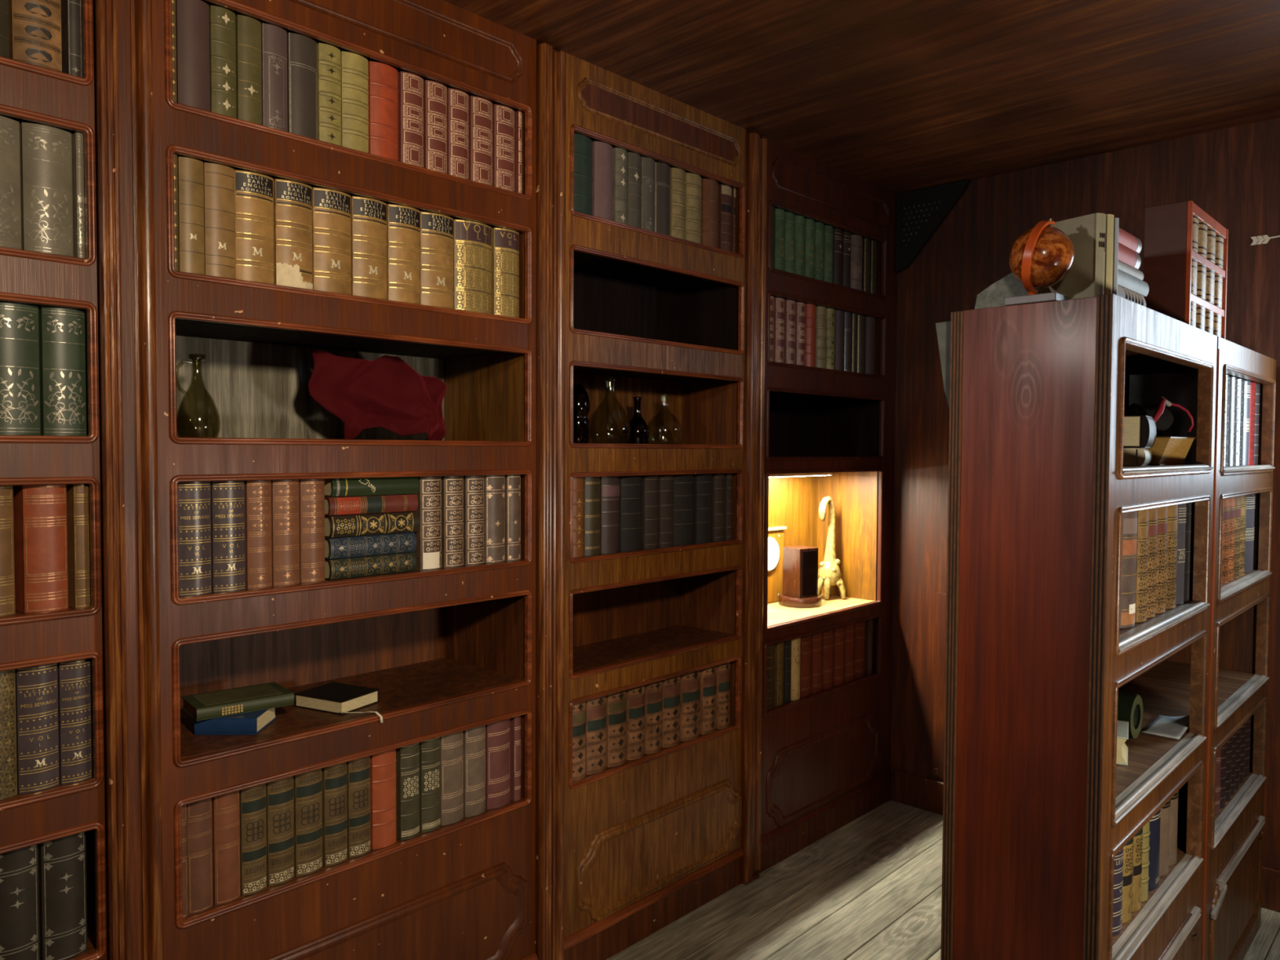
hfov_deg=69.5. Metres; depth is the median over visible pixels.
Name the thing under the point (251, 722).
book
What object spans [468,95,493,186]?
book
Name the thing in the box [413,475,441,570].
book
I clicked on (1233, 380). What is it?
book
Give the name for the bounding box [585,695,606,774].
book
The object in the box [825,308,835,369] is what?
book
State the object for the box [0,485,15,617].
book
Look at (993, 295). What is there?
slab
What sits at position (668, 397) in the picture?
glass bottle
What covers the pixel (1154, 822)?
book
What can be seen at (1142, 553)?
book
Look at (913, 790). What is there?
baseboard
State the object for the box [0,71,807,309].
wall
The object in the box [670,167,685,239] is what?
book
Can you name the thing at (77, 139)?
book
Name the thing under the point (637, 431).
glass bottle
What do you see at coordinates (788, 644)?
book
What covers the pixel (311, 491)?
book
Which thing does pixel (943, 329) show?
slate offcut
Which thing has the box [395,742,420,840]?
book
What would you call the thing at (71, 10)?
book
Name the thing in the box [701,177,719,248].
book
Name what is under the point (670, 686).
book
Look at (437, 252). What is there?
book
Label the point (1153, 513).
book
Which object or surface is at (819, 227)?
book
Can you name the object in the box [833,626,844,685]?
book
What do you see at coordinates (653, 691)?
book
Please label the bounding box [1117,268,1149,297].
book
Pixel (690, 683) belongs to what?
book
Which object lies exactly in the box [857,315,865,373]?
book
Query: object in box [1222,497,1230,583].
book
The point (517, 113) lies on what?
book
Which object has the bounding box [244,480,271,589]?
book
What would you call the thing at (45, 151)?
book
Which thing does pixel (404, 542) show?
book
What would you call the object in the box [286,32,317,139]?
book
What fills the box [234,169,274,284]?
book
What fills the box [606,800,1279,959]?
floor
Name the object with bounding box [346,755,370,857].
book
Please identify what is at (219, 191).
book
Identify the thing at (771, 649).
book
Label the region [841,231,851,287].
book
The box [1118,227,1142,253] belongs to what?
book
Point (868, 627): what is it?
book
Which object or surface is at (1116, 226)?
album
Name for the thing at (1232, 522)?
book
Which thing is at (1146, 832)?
book
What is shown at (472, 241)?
book
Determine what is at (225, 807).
book
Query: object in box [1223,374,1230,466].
book
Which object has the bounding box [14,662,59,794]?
book
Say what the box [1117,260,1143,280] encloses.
book
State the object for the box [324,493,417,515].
book
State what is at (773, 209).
book
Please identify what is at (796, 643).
book
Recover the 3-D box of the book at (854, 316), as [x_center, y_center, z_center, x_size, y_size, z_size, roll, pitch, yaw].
[0.791,-0.548,3.756,0.201,0.235,0.042,2,3,43]
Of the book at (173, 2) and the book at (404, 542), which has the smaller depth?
the book at (173, 2)
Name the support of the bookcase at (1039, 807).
on the floor
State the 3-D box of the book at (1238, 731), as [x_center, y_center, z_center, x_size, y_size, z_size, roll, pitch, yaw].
[1.725,0.806,2.832,0.201,0.230,0.059,2,3,43]
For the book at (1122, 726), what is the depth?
2.06 m
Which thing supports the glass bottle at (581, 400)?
on the bookcase at (651, 840)
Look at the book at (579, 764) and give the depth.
2.63 m
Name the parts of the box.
frame rail, frame rail, frame rail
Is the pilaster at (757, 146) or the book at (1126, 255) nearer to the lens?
the book at (1126, 255)
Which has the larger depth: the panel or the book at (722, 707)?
the book at (722, 707)
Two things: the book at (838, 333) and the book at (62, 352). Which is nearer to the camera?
the book at (62, 352)
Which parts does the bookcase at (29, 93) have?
panel, panel, panel, panel, panel, panel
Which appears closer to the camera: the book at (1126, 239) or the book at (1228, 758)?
the book at (1126, 239)
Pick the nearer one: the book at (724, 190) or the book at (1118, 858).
the book at (1118, 858)
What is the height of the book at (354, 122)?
0.219 m
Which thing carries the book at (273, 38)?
on the bookcase at (446, 651)
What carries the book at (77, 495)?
on the bookcase at (29, 93)
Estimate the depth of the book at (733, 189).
3.09 m
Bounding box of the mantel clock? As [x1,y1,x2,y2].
[767,526,786,603]
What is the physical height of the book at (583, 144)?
0.222 m
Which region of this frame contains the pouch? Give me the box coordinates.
[1124,395,1194,435]
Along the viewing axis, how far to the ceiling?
2.59 m
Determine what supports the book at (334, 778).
on the bookcase at (446, 651)
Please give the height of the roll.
0.108 m
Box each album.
[1104,213,1114,294]
[1112,217,1119,295]
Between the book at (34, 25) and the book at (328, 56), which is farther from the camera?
the book at (328, 56)
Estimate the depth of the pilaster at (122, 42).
1.72 m
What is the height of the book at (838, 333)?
0.235 m
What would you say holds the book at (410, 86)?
on the bookcase at (446, 651)
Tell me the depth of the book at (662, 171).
2.83 m
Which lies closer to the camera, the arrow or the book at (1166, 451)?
the book at (1166, 451)
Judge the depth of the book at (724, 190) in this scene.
3.06 m
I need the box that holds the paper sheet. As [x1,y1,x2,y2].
[1140,715,1189,739]
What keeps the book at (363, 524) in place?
on the book at (404, 542)
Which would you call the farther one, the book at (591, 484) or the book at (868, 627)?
the book at (868, 627)
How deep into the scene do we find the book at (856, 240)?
3.68 m
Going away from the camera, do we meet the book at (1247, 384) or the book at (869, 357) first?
the book at (1247, 384)
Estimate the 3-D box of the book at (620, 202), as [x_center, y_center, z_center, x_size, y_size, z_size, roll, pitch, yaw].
[-0.122,-0.859,2.767,0.202,0.222,0.051,2,3,43]
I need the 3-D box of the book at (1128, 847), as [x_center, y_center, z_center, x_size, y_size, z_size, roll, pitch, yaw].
[0.972,0.823,2.029,0.201,0.223,0.064,2,3,43]
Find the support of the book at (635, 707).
on the bookcase at (651, 840)
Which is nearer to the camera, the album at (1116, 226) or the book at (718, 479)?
the album at (1116, 226)
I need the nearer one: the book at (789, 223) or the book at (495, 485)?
the book at (495, 485)
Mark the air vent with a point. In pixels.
(920, 213)
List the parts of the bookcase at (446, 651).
panel, panel, panel moulding, panel moulding, panel, panel, panel, panel, panel, panel, moulding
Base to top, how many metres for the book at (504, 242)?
0.228 m
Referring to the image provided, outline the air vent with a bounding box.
[895,179,970,273]
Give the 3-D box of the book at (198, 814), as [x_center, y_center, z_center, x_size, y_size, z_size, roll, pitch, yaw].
[-0.961,0.757,1.936,0.201,0.234,0.051,2,3,43]
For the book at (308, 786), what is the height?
0.234 m
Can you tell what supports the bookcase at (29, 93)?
on the floor
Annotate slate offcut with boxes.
[935,320,951,407]
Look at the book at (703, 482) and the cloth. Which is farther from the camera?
the book at (703, 482)
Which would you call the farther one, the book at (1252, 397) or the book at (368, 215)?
the book at (1252, 397)
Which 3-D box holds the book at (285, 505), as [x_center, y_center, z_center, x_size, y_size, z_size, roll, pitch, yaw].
[-0.828,0.111,2.050,0.201,0.228,0.060,2,3,43]
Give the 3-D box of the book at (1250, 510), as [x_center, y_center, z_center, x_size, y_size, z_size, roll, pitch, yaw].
[1.802,0.157,2.888,0.201,0.243,0.148,2,3,43]
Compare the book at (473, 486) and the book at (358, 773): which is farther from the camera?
the book at (473, 486)
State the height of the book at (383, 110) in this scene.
0.219 m
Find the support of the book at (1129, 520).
on the bookcase at (1039, 807)
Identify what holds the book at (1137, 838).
on the bookcase at (1039, 807)
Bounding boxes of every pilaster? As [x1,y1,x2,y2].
[93,0,164,959]
[535,43,565,959]
[740,132,767,884]
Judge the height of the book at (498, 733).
0.234 m
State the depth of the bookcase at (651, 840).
2.92 m
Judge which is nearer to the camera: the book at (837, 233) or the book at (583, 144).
the book at (583, 144)
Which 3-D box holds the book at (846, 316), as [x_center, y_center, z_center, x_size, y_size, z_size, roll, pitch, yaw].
[0.756,-0.547,3.719,0.201,0.235,0.052,2,3,43]
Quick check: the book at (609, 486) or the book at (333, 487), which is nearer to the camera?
the book at (333, 487)
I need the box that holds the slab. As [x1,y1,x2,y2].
[974,272,1039,309]
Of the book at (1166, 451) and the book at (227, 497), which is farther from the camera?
the book at (1166, 451)
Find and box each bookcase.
[0,0,106,959]
[151,0,537,959]
[507,50,746,959]
[700,136,897,873]
[940,293,1217,959]
[1118,336,1276,959]
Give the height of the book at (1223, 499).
0.243 m
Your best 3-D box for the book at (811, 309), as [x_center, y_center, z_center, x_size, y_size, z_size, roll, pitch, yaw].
[0.578,-0.542,3.526,0.202,0.235,0.068,2,3,43]
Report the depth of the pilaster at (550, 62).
2.48 m
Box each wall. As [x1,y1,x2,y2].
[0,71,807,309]
[807,118,1279,871]
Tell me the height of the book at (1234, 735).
0.230 m
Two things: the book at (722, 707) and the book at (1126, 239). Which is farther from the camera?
the book at (722, 707)
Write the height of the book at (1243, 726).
0.230 m
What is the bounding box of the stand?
[778,545,821,608]
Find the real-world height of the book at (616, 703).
0.226 m
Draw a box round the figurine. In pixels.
[817,496,845,599]
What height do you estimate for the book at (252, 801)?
0.234 m
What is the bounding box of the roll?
[1117,690,1142,738]
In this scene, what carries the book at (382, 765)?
on the bookcase at (446, 651)
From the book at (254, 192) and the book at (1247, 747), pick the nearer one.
the book at (254, 192)
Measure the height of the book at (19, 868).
0.234 m
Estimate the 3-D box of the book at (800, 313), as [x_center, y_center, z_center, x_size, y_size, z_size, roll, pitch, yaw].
[0.529,-0.540,3.477,0.201,0.235,0.062,2,3,43]
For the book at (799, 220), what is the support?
on the bookcase at (826, 753)
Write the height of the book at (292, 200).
0.228 m
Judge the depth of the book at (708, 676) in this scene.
3.06 m
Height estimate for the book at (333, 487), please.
0.044 m
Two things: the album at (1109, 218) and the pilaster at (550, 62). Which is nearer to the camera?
the album at (1109, 218)
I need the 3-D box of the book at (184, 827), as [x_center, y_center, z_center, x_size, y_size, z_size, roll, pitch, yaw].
[-0.984,0.758,1.910,0.201,0.234,0.016,2,3,43]
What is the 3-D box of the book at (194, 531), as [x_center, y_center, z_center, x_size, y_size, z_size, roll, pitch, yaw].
[-0.959,0.115,1.913,0.201,0.228,0.066,2,3,43]
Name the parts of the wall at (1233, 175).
panel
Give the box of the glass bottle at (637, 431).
[625,396,648,444]
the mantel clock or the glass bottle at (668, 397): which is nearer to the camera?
the glass bottle at (668, 397)
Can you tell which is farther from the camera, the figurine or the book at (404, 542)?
the figurine
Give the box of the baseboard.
[890,768,1279,911]
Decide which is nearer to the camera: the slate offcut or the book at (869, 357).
the slate offcut
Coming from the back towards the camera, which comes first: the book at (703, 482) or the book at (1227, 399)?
the book at (703, 482)
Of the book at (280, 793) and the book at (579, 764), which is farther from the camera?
the book at (579, 764)
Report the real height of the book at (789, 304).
0.235 m
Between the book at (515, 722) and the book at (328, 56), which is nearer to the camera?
the book at (328, 56)
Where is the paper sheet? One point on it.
(1175, 727)
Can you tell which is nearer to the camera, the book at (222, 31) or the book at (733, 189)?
the book at (222, 31)
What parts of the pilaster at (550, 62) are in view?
fluted moulding, round moulding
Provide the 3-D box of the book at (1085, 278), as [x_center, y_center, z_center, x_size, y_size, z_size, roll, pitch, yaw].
[0.885,-0.437,1.886,0.034,0.186,0.129,-1,2,-32]
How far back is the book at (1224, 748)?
2.61 m
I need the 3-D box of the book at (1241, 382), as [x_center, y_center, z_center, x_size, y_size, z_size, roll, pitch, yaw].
[1.669,-0.168,2.732,0.201,0.250,0.100,2,3,43]
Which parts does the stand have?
glossy plate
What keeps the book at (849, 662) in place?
on the bookcase at (826, 753)
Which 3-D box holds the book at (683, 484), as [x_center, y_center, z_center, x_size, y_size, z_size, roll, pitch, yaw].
[0.081,0.092,3.023,0.201,0.227,0.109,2,3,43]
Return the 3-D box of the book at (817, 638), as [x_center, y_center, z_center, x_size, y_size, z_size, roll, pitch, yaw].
[0.621,0.697,3.622,0.201,0.237,0.071,2,3,43]
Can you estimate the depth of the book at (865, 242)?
3.74 m
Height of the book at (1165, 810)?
0.223 m
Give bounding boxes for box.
[1142,200,1228,339]
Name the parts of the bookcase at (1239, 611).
panel, panel moulding, sill moulding, frame, sill moulding, sill moulding, sill moulding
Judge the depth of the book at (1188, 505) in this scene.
2.25 m
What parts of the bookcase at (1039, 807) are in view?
panel, sill moulding, frame, sill moulding, sill moulding, sill moulding, panel moulding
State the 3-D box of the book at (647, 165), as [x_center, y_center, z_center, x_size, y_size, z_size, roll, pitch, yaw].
[-0.041,-0.862,2.854,0.201,0.222,0.060,2,3,43]
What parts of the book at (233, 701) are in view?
panel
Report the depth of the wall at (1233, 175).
3.59 m
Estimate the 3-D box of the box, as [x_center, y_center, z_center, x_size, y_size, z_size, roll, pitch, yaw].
[1.403,-0.513,2.366,0.103,0.310,0.392,2,3,43]
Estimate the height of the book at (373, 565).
0.046 m
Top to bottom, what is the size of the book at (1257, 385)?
0.250 m
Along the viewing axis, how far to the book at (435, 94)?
2.23 m
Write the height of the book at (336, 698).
0.048 m
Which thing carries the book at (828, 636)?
on the bookcase at (826, 753)
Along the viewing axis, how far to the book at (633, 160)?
2.73 m
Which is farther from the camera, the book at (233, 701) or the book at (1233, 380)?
the book at (1233, 380)
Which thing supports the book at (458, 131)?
on the bookcase at (446, 651)
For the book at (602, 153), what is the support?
on the bookcase at (651, 840)
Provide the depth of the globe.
1.77 m
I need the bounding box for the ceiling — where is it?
[200,0,1279,194]
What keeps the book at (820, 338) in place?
on the bookcase at (826, 753)
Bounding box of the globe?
[1004,218,1074,306]
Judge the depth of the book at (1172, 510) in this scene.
2.14 m
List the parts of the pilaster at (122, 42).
fluted moulding, round moulding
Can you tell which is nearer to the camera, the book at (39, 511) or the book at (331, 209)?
the book at (39, 511)
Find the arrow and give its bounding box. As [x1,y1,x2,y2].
[1250,235,1279,245]
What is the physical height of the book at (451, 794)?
0.234 m
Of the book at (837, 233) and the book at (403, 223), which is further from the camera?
the book at (837, 233)
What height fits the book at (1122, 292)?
0.039 m
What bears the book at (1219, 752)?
on the bookcase at (1239, 611)
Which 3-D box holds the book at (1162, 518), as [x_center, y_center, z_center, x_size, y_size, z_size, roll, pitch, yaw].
[1.119,0.177,2.159,0.201,0.245,0.075,2,3,43]
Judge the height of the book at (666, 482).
0.227 m
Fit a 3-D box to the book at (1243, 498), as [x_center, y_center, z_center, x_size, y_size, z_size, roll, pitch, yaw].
[1.720,0.160,2.802,0.201,0.243,0.068,2,3,43]
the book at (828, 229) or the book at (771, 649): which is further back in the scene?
the book at (828, 229)
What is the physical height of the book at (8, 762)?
0.229 m
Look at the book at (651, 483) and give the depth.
2.83 m
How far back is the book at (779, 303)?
3.30 m
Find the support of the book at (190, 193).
on the bookcase at (446, 651)
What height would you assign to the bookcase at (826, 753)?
2.575 m
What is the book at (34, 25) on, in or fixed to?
on the bookcase at (29, 93)
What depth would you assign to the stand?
3.72 m
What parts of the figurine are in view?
leg, leg, leg, knob, leg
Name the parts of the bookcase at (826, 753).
panel, panel, panel, panel moulding, moulding, frame, panel moulding, panel, panel, panel, panel, panel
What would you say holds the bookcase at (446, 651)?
on the floor
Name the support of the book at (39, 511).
on the bookcase at (29, 93)
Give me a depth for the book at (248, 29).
1.90 m
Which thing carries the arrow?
attached to the wall at (1233, 175)
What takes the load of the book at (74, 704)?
on the bookcase at (29, 93)
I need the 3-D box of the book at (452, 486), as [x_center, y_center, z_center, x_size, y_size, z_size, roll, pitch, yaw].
[-0.531,0.102,2.370,0.201,0.228,0.060,2,3,43]
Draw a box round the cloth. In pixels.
[307,347,446,439]
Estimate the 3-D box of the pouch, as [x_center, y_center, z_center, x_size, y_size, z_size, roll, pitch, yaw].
[1.243,-0.153,2.242,0.146,0.097,0.173,2,3,43]
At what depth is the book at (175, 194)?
1.80 m
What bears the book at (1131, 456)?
on the bookcase at (1039, 807)
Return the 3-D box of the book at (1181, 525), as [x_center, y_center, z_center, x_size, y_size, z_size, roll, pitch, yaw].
[1.232,0.173,2.279,0.201,0.245,0.062,2,3,43]
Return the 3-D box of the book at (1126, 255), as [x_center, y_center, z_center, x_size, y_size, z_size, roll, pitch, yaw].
[1.001,-0.485,2.015,0.115,0.035,0.210,2,3,43]
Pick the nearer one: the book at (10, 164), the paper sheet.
the book at (10, 164)
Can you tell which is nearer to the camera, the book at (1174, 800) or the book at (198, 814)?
the book at (198, 814)
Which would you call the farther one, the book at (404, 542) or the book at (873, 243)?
the book at (873, 243)
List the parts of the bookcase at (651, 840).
panel, panel, panel, panel, moulding, panel moulding, panel moulding, panel, panel, panel, panel, panel, panel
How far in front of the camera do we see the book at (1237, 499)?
2.67 m
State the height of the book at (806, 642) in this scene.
0.237 m
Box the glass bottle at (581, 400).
[573,383,590,443]
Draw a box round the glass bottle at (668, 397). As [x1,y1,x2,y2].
[649,396,681,444]
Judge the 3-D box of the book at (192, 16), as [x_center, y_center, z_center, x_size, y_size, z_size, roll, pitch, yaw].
[-0.949,-0.841,1.887,0.200,0.219,0.062,2,3,43]
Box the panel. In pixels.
[1128,371,1198,464]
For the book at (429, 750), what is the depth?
2.27 m
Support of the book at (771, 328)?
on the bookcase at (826, 753)
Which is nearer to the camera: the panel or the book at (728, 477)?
the panel
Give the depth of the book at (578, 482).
2.61 m
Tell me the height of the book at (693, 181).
0.222 m
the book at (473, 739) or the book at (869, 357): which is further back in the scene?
the book at (869, 357)
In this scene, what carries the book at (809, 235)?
on the bookcase at (826, 753)
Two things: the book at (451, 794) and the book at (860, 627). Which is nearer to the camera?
the book at (451, 794)
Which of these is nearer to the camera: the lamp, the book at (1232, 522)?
the book at (1232, 522)
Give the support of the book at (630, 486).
on the bookcase at (651, 840)
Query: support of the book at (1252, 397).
on the bookcase at (1239, 611)
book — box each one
[0,0,9,58]
[0,115,21,249]
[0,302,40,435]
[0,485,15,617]
[0,669,17,799]
[0,844,39,959]
[8,0,62,72]
[13,484,68,613]
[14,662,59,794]
[19,122,73,257]
[37,831,87,959]
[38,306,86,435]
[57,657,92,784]
[60,0,82,77]
[66,484,90,608]
[71,132,85,258]
[171,0,177,102]
[173,154,178,271]
[175,0,209,111]
[177,156,204,275]
[177,481,211,596]
[181,681,293,721]
[181,804,187,919]
[186,798,213,915]
[194,707,277,735]
[203,162,235,279]
[208,4,236,118]
[210,480,245,592]
[211,791,239,905]
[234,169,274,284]
[235,14,262,124]
[239,783,266,896]
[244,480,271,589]
[261,22,287,131]
[266,776,293,886]
[271,479,299,586]
[273,178,312,289]
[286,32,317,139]
[293,681,382,723]
[293,768,322,876]
[298,479,324,583]
[311,187,351,294]
[316,42,341,146]
[321,761,347,866]
[324,476,418,497]
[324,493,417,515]
[324,511,419,537]
[324,532,416,559]
[324,551,416,580]
[340,51,368,153]
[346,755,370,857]
[350,195,387,299]
[368,61,398,160]
[369,748,396,849]
[386,204,420,304]
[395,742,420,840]
[397,71,423,167]
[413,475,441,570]
[419,737,440,832]
[420,211,453,309]
[423,80,447,173]
[440,731,463,826]
[441,475,463,568]
[447,88,469,179]
[453,219,491,314]
[462,724,485,817]
[463,475,484,565]
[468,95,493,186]
[484,475,505,563]
[485,718,510,809]
[491,227,519,318]
[493,104,515,191]
[505,474,520,561]
[510,715,520,801]
[515,111,521,193]
[572,701,586,781]
[573,133,592,215]
[573,476,584,557]
[583,476,599,555]
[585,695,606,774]
[591,141,613,220]
[600,475,619,554]
[606,689,626,767]
[612,147,627,224]
[619,475,642,551]
[626,151,640,227]
[626,684,644,759]
[640,156,654,231]
[642,475,659,549]
[644,680,662,754]
[654,161,670,235]
[658,475,673,547]
[662,675,679,747]
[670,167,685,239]
[673,474,694,546]
[680,670,700,741]
[684,172,701,244]
[693,473,712,543]
[700,666,716,734]
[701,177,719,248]
[711,473,724,541]
[715,662,730,728]
[718,183,731,251]
[724,473,733,540]
[730,187,735,253]
[766,644,774,710]
[769,295,773,362]
[770,205,775,268]
[773,297,784,363]
[773,641,784,706]
[774,208,785,271]
[783,299,795,364]
[783,640,791,703]
[784,211,795,273]
[791,637,800,700]
[794,215,804,275]
[795,302,805,365]
[800,634,812,697]
[804,218,814,278]
[804,303,816,367]
[811,631,822,693]
[813,222,824,280]
[815,306,826,368]
[822,628,834,689]
[823,225,833,283]
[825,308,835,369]
[832,228,842,285]
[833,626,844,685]
[834,310,843,370]
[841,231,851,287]
[842,311,851,371]
[844,623,854,681]
[850,234,862,290]
[850,313,857,372]
[853,620,866,678]
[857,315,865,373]
[862,238,870,292]
[864,316,875,374]
[864,618,872,675]
[870,240,876,293]
[1039,213,1106,299]
[1112,846,1124,936]
[1116,720,1128,765]
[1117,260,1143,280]
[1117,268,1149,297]
[1117,285,1146,306]
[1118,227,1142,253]
[1118,243,1141,269]
[1119,511,1137,629]
[1121,837,1133,923]
[1123,415,1156,448]
[1123,448,1152,466]
[1131,827,1142,911]
[1134,509,1148,622]
[1141,820,1150,902]
[1146,507,1157,618]
[1147,808,1160,891]
[1148,436,1195,465]
[1155,506,1168,613]
[1159,799,1170,876]
[1164,504,1177,609]
[1168,790,1178,866]
[1175,503,1186,604]
[1183,502,1191,602]
[1214,747,1221,815]
[1219,742,1226,808]
[1220,498,1223,586]
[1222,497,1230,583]
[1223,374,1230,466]
[1225,735,1232,801]
[1226,376,1237,466]
[1227,496,1235,581]
[1231,731,1236,795]
[1233,495,1240,578]
[1235,378,1244,466]
[1235,727,1240,789]
[1239,494,1246,576]
[1239,722,1245,783]
[1242,380,1250,466]
[1244,493,1255,573]
[1244,717,1250,777]
[1248,382,1255,465]
[1253,383,1259,465]
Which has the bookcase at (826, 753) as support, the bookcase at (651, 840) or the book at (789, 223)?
the book at (789, 223)
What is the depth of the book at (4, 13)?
1.59 m
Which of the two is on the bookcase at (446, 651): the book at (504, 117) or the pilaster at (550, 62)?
the book at (504, 117)
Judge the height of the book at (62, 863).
0.234 m
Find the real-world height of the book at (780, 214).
0.221 m
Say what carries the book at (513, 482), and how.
on the bookcase at (446, 651)
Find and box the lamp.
[768,472,832,477]
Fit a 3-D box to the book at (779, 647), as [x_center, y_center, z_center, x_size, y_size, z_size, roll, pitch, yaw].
[0.445,0.702,3.434,0.201,0.237,0.047,2,3,43]
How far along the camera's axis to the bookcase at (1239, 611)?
2.66 m
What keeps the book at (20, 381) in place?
on the bookcase at (29, 93)
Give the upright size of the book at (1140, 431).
0.072 m
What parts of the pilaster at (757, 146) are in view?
fluted moulding, round moulding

